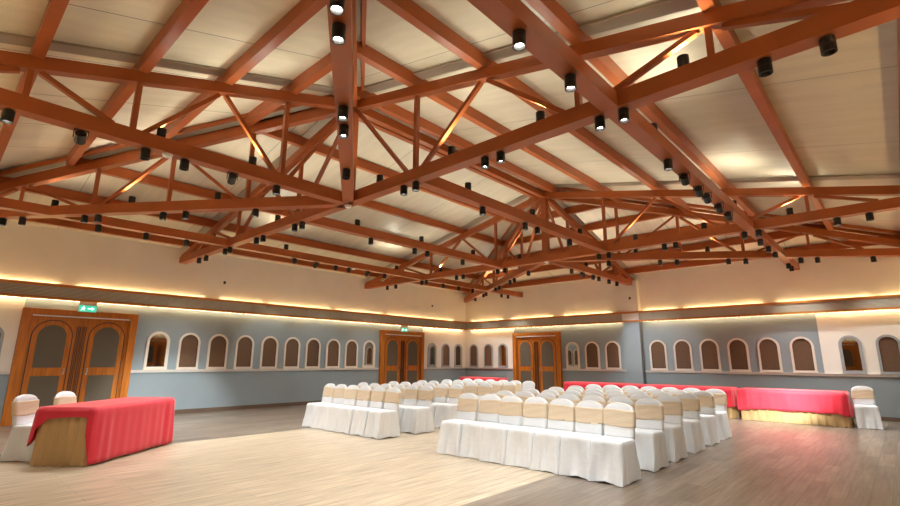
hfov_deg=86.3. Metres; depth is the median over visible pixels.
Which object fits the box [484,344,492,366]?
window
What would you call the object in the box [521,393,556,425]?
banquet chair
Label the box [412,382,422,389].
banquet chair
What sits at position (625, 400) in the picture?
banquet chair
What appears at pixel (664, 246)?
spotlight
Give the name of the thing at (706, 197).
spotlight
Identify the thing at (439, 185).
tie beam
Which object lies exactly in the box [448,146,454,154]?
uplight
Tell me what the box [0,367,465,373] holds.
trim
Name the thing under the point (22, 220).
spotlight
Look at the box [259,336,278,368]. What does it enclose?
window
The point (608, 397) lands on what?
banquet chair
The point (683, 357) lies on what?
window
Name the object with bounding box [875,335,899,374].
window
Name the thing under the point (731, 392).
tablecloth
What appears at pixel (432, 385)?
banquet chair
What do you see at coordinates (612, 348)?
window
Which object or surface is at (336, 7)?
spotlight
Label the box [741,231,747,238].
spotlight
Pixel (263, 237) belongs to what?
spotlight
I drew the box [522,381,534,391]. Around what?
banquet chair
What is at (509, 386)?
banquet chair
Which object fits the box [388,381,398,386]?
banquet chair
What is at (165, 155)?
smoke detector
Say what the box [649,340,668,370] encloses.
window
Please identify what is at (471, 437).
banquet chair
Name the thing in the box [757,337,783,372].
window
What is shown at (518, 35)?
spotlight
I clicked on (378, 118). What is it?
ridge beam
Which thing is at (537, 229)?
spotlight
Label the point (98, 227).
spotlight
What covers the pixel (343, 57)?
roof truss
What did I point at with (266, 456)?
floor
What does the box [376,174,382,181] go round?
uplight
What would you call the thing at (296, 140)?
purlin
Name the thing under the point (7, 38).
beam
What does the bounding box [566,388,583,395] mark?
banquet chair
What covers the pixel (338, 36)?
spotlight
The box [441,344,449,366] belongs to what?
window
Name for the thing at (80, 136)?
spotlight
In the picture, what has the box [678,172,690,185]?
spotlight
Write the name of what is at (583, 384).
tablecloth
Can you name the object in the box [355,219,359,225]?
uplight
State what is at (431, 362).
window
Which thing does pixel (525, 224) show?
spotlight
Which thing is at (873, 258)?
spotlight
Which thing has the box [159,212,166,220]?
spotlight
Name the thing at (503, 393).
banquet chair
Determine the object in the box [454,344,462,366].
window
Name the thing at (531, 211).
uplight
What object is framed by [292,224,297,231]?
spotlight
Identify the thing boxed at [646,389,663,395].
banquet chair
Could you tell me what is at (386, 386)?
banquet chair
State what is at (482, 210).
spotlight
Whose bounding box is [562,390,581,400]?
banquet chair
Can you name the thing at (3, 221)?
spotlight
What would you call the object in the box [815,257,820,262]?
spotlight
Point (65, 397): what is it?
banquet chair
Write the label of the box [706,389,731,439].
banquet chair
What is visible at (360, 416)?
banquet chair
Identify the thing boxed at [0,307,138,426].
door
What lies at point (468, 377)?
tablecloth
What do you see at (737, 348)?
window
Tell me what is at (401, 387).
banquet chair
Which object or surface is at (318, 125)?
beam
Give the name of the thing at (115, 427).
tablecloth
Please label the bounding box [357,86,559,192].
purlin
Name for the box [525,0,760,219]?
beam
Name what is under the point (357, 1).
trim
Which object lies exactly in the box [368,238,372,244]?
spotlight
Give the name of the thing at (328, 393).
banquet chair
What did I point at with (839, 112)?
ceiling
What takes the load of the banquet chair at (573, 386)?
on the floor
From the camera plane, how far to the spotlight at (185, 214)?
8.43 m
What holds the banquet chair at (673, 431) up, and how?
on the floor
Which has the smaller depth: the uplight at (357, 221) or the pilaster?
the uplight at (357, 221)
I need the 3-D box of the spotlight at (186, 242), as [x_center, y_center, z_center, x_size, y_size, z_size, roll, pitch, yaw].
[-5.760,-0.220,10.490,0.108,0.140,0.108,-11,-17,41]
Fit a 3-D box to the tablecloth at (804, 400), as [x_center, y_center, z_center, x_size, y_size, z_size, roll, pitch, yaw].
[8.287,3.575,11.613,2.286,0.524,0.926,-11,-17,41]
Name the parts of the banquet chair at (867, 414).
sash, seat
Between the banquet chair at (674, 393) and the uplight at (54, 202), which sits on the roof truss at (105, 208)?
the uplight at (54, 202)
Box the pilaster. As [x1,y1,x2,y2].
[620,280,646,383]
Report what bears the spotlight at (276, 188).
attached to the roof truss at (102, 126)
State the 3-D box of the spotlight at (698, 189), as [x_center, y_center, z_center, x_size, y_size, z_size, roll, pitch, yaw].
[3.678,-0.912,7.094,0.140,0.166,0.163,-9,-16,36]
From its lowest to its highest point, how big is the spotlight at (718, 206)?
0.166 m
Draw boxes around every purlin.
[357,41,621,202]
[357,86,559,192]
[475,234,899,290]
[479,225,826,278]
[498,215,750,260]
[504,207,680,244]
[535,199,612,218]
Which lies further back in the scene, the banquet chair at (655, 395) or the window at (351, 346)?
the window at (351, 346)
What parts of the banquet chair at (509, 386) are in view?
sash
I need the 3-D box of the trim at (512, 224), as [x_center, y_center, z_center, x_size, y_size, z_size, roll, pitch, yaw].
[1.615,0.086,17.451,0.350,1.652,8.873,3,-13,-11]
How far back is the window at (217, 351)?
13.49 m
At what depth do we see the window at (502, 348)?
19.79 m
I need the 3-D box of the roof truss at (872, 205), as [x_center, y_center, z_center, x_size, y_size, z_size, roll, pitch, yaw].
[2.536,-0.697,12.816,15.325,1.896,0.175,-11,-17,41]
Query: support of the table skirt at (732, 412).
attached to the banquet table
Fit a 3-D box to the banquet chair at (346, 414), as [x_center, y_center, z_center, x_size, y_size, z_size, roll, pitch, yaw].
[-1.909,3.114,9.598,0.417,0.874,0.582,-11,-17,42]
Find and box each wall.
[0,221,465,419]
[466,245,899,417]
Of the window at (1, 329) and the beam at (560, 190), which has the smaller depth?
the window at (1, 329)
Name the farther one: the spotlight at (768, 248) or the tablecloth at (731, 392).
the tablecloth at (731, 392)
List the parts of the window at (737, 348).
panel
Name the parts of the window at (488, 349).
panel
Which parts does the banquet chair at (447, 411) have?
seat, sash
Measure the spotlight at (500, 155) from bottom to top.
0.140 m
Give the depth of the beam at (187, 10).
5.67 m
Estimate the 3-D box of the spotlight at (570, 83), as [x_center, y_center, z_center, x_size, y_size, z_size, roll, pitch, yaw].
[1.093,-1.550,4.361,0.108,0.140,0.108,-11,-17,41]
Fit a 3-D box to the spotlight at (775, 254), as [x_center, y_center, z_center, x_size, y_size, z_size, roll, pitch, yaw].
[7.665,0.041,11.316,0.108,0.140,0.108,-11,-17,41]
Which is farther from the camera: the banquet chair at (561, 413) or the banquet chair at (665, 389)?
the banquet chair at (665, 389)
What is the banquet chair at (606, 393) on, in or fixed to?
on the floor
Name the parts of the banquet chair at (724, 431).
sash, seat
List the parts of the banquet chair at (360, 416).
seat, sash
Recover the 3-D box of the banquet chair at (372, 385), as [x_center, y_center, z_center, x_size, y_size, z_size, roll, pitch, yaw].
[-1.911,3.389,10.829,0.417,0.874,0.582,-11,-17,41]
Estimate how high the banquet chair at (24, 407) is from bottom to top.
0.874 m
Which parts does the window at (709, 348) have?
panel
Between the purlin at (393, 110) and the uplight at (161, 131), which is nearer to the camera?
the uplight at (161, 131)
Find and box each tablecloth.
[26,397,174,464]
[459,376,507,380]
[563,381,643,390]
[641,384,737,407]
[737,387,854,416]
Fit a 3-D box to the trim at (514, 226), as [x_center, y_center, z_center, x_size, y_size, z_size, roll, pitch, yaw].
[1.626,0.021,17.412,0.200,1.720,9.466,3,-13,-11]
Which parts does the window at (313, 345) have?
panel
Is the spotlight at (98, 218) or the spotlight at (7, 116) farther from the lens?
the spotlight at (98, 218)
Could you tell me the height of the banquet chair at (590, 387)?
0.874 m
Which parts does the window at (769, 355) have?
panel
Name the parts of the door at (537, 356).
padded panel, padded panel, dark moulding, padded panel, padded panel, dark moulding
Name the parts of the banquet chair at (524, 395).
sash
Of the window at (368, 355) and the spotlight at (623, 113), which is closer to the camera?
the spotlight at (623, 113)
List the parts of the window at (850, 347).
panel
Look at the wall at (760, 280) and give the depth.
14.45 m
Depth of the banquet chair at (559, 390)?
9.78 m
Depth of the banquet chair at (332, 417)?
9.78 m
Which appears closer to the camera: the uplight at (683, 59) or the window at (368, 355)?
the uplight at (683, 59)
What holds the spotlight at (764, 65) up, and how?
attached to the roof truss at (841, 20)
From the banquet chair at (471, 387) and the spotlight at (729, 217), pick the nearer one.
the spotlight at (729, 217)
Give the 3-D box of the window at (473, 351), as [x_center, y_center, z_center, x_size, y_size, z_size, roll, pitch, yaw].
[1.033,4.447,20.814,0.490,0.972,0.060,-11,-17,41]
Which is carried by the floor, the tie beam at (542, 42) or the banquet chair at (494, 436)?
the banquet chair at (494, 436)
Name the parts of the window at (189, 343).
panel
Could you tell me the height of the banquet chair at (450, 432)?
0.874 m
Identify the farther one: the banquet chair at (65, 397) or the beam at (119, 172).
the beam at (119, 172)
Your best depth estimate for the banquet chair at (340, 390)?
10.09 m
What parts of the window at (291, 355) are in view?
panel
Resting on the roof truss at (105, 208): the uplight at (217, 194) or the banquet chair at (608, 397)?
the uplight at (217, 194)
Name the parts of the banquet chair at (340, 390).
seat, sash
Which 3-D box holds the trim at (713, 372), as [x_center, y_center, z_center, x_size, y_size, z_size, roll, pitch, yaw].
[6.285,3.926,15.977,15.260,0.063,0.050,-11,-17,41]
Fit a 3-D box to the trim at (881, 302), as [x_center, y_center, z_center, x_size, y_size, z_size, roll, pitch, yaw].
[6.232,2.171,16.300,14.780,0.360,0.235,-11,-17,41]
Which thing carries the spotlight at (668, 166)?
attached to the tie beam at (542, 42)
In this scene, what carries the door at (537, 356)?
in the wall at (760, 280)
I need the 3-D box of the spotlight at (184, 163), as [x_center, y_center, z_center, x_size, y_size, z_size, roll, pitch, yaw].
[-3.459,-1.153,6.256,0.108,0.140,0.108,-11,-17,41]
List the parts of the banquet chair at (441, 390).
seat, sash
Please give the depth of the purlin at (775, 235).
13.95 m
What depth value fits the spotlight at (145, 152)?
5.90 m
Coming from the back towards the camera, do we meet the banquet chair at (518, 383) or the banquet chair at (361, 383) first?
the banquet chair at (518, 383)
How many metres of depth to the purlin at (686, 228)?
14.23 m
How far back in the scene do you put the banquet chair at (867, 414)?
10.54 m
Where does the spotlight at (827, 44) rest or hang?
attached to the roof truss at (841, 20)
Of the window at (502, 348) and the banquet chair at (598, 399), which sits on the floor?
the banquet chair at (598, 399)
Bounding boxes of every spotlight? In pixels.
[0,108,15,123]
[0,218,6,225]
[18,217,26,225]
[73,128,88,144]
[80,215,88,222]
[94,214,101,222]
[94,224,101,231]
[139,147,150,160]
[142,233,148,239]
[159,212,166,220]
[179,159,189,170]
[182,211,188,219]
[183,240,188,246]
[226,172,237,184]
[227,247,232,252]
[252,208,258,217]
[253,237,258,244]
[260,235,265,241]
[272,185,280,195]
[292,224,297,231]
[299,221,304,228]
[329,0,344,15]
[331,22,345,44]
[337,105,348,121]
[338,124,348,138]
[342,168,350,179]
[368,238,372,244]
[400,185,407,195]
[412,181,419,191]
[412,248,416,254]
[479,206,485,215]
[481,156,488,168]
[496,151,504,163]
[512,28,525,50]
[522,222,527,230]
[534,227,539,234]
[564,73,576,91]
[567,239,571,245]
[594,116,605,130]
[618,107,629,123]
[662,244,666,250]
[663,158,672,170]
[673,242,678,248]
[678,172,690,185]
[693,185,703,196]
[702,192,711,203]
[714,202,723,213]
[723,211,732,220]
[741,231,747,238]
[755,229,761,236]
[757,57,772,76]
[757,239,763,245]
[766,246,771,252]
[772,252,777,257]
[798,257,803,262]
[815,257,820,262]
[818,34,837,56]
[833,217,841,225]
[865,212,873,220]
[870,256,876,261]
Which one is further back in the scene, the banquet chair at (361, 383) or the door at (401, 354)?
the door at (401, 354)
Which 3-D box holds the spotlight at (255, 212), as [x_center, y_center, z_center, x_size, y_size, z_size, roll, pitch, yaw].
[-3.361,-0.695,8.304,0.108,0.140,0.108,-11,-17,41]
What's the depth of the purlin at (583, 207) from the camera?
13.52 m
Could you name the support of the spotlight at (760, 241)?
attached to the tie beam at (542, 42)
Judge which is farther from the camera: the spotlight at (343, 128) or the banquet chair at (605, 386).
the banquet chair at (605, 386)
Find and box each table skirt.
[29,417,161,466]
[727,407,740,418]
[741,409,854,427]
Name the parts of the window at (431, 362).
panel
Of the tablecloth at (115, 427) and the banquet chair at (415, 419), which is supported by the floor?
the banquet chair at (415, 419)
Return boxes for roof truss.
[0,50,345,204]
[0,108,343,219]
[179,0,899,263]
[326,0,356,203]
[364,185,899,288]
[464,203,545,302]
[548,200,633,285]
[551,198,899,261]
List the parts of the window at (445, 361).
panel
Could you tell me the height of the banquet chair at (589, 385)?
0.874 m
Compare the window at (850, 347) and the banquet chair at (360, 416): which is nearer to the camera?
the banquet chair at (360, 416)
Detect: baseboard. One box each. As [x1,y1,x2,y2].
[174,400,321,413]
[854,416,899,421]
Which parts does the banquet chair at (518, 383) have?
sash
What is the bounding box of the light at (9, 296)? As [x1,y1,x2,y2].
[9,296,454,329]
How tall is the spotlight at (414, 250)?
0.140 m
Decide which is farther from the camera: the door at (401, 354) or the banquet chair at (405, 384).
the door at (401, 354)
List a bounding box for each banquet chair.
[0,394,38,461]
[53,391,76,404]
[302,383,335,427]
[312,384,346,428]
[323,385,358,431]
[336,386,371,433]
[350,386,385,436]
[358,382,368,387]
[363,387,400,438]
[369,383,379,402]
[369,384,390,406]
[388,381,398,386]
[393,384,405,404]
[398,385,418,429]
[400,382,410,387]
[400,386,433,433]
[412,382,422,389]
[417,383,435,405]
[432,384,448,422]
[433,384,463,427]
[436,393,478,456]
[441,381,451,398]
[451,382,464,387]
[459,394,500,458]
[464,382,477,396]
[476,383,492,420]
[479,396,522,464]
[490,381,502,394]
[496,390,513,398]
[502,382,516,395]
[504,397,548,469]
[510,380,521,393]
[516,391,534,420]
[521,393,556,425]
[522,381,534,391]
[523,389,539,396]
[530,399,574,474]
[541,390,559,398]
[547,394,580,428]
[548,387,564,394]
[559,400,603,479]
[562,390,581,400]
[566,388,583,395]
[568,385,584,391]
[575,395,605,430]
[582,392,604,399]
[584,389,603,394]
[585,384,600,390]
[586,386,603,392]
[588,403,641,486]
[603,385,618,390]
[603,390,623,397]
[604,387,622,392]
[605,393,627,405]
[607,397,633,408]
[621,385,636,391]
[623,388,641,394]
[627,390,647,397]
[629,394,651,404]
[634,398,669,471]
[641,386,656,391]
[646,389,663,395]
[650,392,671,398]
[656,395,687,462]
[661,387,677,392]
[668,390,686,396]
[675,393,705,453]
[683,388,699,393]
[692,391,719,445]
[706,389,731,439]
[851,386,882,429]
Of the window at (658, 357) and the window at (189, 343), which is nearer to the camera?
the window at (189, 343)
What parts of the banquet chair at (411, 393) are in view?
seat, sash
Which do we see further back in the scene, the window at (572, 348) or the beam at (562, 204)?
the window at (572, 348)
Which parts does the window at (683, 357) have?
panel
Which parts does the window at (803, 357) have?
panel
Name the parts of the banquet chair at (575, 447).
seat, sash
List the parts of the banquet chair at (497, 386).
sash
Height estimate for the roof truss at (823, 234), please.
1.898 m
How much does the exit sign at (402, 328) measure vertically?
0.235 m
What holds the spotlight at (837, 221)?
attached to the roof truss at (872, 205)
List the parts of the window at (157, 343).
panel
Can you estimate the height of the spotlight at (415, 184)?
0.140 m
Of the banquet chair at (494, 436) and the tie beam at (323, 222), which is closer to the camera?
the banquet chair at (494, 436)
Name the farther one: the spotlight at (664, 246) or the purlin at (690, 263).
the purlin at (690, 263)
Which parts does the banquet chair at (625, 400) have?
sash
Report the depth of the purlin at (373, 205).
13.54 m
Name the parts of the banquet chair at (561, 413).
seat, sash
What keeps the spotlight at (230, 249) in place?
attached to the roof truss at (841, 20)
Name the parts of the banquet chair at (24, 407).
seat, sash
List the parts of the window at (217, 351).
panel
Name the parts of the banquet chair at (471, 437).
seat, sash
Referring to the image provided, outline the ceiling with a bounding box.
[0,0,899,292]
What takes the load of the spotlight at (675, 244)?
attached to the roof truss at (872, 205)
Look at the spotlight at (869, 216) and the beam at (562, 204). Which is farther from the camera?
the beam at (562, 204)
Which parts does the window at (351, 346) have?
panel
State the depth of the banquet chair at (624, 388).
10.58 m
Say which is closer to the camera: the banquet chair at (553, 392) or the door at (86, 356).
the banquet chair at (553, 392)
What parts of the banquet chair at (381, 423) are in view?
seat, sash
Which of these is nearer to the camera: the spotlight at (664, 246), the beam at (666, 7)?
the beam at (666, 7)
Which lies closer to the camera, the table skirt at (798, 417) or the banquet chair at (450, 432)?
the banquet chair at (450, 432)
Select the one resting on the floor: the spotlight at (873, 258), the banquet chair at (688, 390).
the banquet chair at (688, 390)
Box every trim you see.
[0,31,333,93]
[0,278,469,330]
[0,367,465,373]
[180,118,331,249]
[356,0,359,86]
[361,0,366,90]
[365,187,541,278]
[374,108,537,186]
[463,197,530,293]
[464,190,542,293]
[466,294,899,329]
[466,367,899,376]
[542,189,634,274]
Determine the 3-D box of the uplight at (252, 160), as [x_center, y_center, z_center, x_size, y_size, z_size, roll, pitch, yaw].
[-2.861,-1.316,6.955,0.108,0.140,0.108,-11,-17,41]
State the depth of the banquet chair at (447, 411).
10.24 m
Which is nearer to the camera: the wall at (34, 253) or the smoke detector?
the smoke detector
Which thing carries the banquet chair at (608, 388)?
on the floor
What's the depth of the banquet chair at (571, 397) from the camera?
7.64 m
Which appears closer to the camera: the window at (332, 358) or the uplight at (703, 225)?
the uplight at (703, 225)
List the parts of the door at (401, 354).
padded panel, dark moulding, padded panel, dark moulding, padded panel, padded panel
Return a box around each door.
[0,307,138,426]
[378,330,424,384]
[512,331,562,392]
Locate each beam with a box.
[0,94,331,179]
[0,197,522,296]
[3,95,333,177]
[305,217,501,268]
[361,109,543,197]
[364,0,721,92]
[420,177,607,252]
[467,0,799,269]
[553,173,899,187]
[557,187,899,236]
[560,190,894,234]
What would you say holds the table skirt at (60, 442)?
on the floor
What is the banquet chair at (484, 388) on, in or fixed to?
on the floor
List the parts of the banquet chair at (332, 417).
seat, sash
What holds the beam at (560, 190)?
attached to the wall at (760, 280)
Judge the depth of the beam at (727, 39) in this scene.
6.30 m
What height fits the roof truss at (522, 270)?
1.898 m
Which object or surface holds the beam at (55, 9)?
on the roof truss at (102, 126)
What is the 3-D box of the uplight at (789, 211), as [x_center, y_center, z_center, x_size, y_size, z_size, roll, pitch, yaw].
[6.460,-0.778,9.127,0.108,0.140,0.108,-11,-17,41]
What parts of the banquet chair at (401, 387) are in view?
sash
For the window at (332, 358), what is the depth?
16.21 m
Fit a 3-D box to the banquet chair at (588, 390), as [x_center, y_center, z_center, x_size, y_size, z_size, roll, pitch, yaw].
[2.615,3.011,9.021,0.417,0.874,0.576,-11,-17,41]
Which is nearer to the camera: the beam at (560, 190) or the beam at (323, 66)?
the beam at (323, 66)
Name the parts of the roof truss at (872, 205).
king post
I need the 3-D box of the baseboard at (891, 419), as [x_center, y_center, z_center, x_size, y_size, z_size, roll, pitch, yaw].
[6.290,4.941,15.762,15.260,0.100,0.020,-11,-17,41]
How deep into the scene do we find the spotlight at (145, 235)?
9.89 m
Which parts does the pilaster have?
cream panel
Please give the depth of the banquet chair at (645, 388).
10.27 m
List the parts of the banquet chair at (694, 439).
sash, seat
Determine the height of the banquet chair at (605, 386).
0.874 m
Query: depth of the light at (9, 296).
13.46 m
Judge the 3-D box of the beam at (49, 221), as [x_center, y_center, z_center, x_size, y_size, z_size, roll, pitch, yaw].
[-4.730,0.275,15.071,0.110,0.195,16.520,-11,-17,41]
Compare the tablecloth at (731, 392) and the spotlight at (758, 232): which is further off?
the tablecloth at (731, 392)
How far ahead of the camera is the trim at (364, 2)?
6.28 m
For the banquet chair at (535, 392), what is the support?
on the floor
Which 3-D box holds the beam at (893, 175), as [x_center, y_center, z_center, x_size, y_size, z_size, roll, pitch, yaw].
[5.347,-1.535,10.352,7.634,1.719,0.200,-11,-17,41]
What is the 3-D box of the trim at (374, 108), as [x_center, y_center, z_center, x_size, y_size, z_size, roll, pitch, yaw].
[0.418,-2.311,10.810,0.240,0.030,6.276,-11,-17,41]
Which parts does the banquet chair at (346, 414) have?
seat, sash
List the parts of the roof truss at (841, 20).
king post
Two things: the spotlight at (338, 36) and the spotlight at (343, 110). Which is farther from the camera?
the spotlight at (343, 110)
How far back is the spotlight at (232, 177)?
6.67 m
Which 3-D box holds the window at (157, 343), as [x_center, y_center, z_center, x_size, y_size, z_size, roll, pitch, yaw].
[-7.550,2.517,12.393,0.060,0.972,0.560,-11,-17,41]
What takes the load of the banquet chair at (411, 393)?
on the floor
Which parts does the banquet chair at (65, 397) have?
sash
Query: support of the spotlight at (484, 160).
attached to the roof truss at (841, 20)
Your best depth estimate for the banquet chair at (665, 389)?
9.98 m
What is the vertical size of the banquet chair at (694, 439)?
0.874 m
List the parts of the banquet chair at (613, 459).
seat, sash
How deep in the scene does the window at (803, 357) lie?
13.09 m
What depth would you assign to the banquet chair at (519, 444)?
6.64 m
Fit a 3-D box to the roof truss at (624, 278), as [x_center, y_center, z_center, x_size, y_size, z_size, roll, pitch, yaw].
[4.465,-0.229,14.853,0.175,1.894,5.580,-11,-17,41]
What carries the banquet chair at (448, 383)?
on the floor
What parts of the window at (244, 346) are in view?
panel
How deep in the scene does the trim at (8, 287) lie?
13.02 m
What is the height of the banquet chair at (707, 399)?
0.874 m
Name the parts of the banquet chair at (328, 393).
seat, sash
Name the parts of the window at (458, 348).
panel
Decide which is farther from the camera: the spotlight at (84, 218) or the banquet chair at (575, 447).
the spotlight at (84, 218)
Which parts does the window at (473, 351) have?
panel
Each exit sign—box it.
[78,302,96,312]
[400,326,407,331]
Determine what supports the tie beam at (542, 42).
attached to the roof truss at (841, 20)
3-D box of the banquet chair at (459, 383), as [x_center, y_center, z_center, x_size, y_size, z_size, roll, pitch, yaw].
[0.026,3.583,11.645,0.417,0.874,0.587,-11,-17,42]
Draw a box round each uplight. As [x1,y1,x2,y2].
[51,200,58,205]
[128,196,135,202]
[156,127,166,137]
[214,192,221,198]
[248,156,256,164]
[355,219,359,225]
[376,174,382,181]
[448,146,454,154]
[465,182,470,189]
[529,209,534,214]
[536,111,544,120]
[676,54,689,67]
[701,222,706,228]
[786,208,793,214]
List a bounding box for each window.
[0,327,3,353]
[142,331,169,369]
[175,333,200,369]
[205,334,228,368]
[233,335,253,368]
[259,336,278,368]
[282,337,299,368]
[304,338,320,368]
[325,339,339,367]
[343,340,357,367]
[362,340,374,367]
[427,343,436,366]
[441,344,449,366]
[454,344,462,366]
[469,344,478,366]
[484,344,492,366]
[498,344,507,367]
[566,342,580,368]
[585,341,600,368]
[605,341,621,369]
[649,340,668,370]
[673,339,693,370]
[699,339,721,371]
[727,338,751,371]
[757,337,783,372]
[790,337,818,372]
[838,335,866,373]
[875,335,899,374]
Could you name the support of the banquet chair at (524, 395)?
on the floor
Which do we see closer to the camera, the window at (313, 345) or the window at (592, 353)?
the window at (313, 345)
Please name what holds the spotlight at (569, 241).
attached to the tie beam at (439, 185)
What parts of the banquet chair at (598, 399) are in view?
sash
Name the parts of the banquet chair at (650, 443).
sash, seat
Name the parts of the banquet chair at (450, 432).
seat, sash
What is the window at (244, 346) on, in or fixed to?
in the wall at (34, 253)
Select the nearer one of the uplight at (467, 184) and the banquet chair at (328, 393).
the uplight at (467, 184)
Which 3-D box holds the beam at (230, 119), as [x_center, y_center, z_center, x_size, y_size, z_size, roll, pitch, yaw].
[-6.402,-1.855,8.967,8.759,1.650,0.350,-1,-13,7]
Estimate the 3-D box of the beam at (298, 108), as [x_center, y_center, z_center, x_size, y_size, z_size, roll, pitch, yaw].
[-6.349,-1.910,8.972,9.352,1.720,0.200,-1,-13,7]
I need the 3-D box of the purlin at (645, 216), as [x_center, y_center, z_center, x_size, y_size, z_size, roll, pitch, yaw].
[4.005,-0.729,14.450,5.900,0.195,0.110,-11,-17,41]
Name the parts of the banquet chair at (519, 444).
seat, sash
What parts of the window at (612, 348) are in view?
panel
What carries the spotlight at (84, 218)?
attached to the roof truss at (105, 208)
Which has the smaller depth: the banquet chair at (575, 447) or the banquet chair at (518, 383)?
the banquet chair at (575, 447)
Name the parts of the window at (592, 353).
panel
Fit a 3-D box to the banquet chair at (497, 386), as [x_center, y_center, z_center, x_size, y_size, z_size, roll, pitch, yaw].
[1.004,3.682,12.064,0.417,0.874,0.576,-11,-17,41]
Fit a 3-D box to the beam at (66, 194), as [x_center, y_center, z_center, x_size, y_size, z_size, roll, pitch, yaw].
[-3.756,-0.200,14.262,0.110,0.195,14.583,-11,-17,41]
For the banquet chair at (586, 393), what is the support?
on the floor
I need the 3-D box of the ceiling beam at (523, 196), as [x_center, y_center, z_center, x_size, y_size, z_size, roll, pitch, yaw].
[-0.270,-0.437,15.408,7.640,1.719,0.200,-11,-17,41]
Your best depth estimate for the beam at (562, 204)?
14.30 m
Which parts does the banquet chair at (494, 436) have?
seat, sash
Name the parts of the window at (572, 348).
panel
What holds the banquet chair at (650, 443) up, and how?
on the floor
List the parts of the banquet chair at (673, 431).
sash, seat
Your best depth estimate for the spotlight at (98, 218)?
8.65 m
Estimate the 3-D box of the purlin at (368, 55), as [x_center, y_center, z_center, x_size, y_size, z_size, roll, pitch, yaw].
[1.592,-2.120,9.655,0.110,0.195,8.624,-11,-17,41]
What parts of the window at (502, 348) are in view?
panel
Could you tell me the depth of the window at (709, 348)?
14.63 m
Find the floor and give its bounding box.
[0,405,899,505]
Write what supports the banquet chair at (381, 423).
on the floor
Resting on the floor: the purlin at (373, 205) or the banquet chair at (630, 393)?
the banquet chair at (630, 393)
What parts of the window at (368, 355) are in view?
panel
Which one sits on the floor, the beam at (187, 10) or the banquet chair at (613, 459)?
the banquet chair at (613, 459)
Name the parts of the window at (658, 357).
panel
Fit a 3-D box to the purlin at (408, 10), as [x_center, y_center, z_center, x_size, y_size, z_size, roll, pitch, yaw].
[2.582,-2.023,8.695,0.110,0.195,10.606,-11,-17,41]
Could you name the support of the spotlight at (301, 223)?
attached to the roof truss at (841, 20)
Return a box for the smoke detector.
[162,152,172,158]
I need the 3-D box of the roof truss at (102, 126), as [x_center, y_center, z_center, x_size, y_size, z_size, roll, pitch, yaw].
[-3.672,-2.199,6.241,0.175,1.894,5.673,-11,-17,41]
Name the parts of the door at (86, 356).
padded panel, dark moulding, padded panel, closer rail, padded panel, dark moulding, padded panel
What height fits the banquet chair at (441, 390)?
0.874 m
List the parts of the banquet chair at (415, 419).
seat, sash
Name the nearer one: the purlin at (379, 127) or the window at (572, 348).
the purlin at (379, 127)
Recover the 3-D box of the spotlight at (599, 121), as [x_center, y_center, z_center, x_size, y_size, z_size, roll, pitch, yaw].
[1.593,-1.381,5.105,0.108,0.140,0.108,-11,-17,41]
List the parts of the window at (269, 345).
panel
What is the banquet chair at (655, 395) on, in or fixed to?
on the floor
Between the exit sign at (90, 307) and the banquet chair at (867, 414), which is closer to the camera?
the banquet chair at (867, 414)
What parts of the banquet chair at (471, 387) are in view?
sash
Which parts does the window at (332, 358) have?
panel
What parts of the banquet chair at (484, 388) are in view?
seat, sash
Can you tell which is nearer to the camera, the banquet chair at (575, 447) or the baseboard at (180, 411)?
the banquet chair at (575, 447)
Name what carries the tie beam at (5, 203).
attached to the roof truss at (841, 20)
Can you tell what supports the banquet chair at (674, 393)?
on the floor
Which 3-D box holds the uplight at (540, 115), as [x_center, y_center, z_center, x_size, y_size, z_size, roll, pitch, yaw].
[1.065,-1.585,5.651,0.108,0.140,0.108,-11,-17,41]
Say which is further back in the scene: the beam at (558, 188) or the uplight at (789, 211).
the beam at (558, 188)
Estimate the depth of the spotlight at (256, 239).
10.22 m
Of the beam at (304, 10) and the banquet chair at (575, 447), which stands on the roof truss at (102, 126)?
the beam at (304, 10)
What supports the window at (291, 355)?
in the wall at (34, 253)
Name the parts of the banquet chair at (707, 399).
sash, seat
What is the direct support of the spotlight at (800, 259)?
attached to the roof truss at (823, 234)
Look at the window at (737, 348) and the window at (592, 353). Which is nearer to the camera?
the window at (737, 348)
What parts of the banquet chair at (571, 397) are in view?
sash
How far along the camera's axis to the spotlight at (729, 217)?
8.27 m
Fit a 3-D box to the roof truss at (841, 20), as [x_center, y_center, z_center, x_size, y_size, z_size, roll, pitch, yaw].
[-1.716,-1.726,8.316,15.325,1.896,0.175,-11,-17,41]
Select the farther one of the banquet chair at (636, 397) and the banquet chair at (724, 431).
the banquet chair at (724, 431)
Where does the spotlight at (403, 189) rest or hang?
attached to the roof truss at (841, 20)
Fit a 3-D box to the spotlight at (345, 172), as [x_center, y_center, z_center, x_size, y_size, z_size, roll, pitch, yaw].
[-1.411,-1.079,6.536,0.108,0.140,0.108,-11,-17,41]
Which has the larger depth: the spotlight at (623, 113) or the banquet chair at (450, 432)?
the banquet chair at (450, 432)
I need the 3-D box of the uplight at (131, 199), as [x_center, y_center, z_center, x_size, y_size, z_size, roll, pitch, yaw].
[-5.750,-0.947,8.680,0.108,0.140,0.108,-11,-17,41]
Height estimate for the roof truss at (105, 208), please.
1.898 m

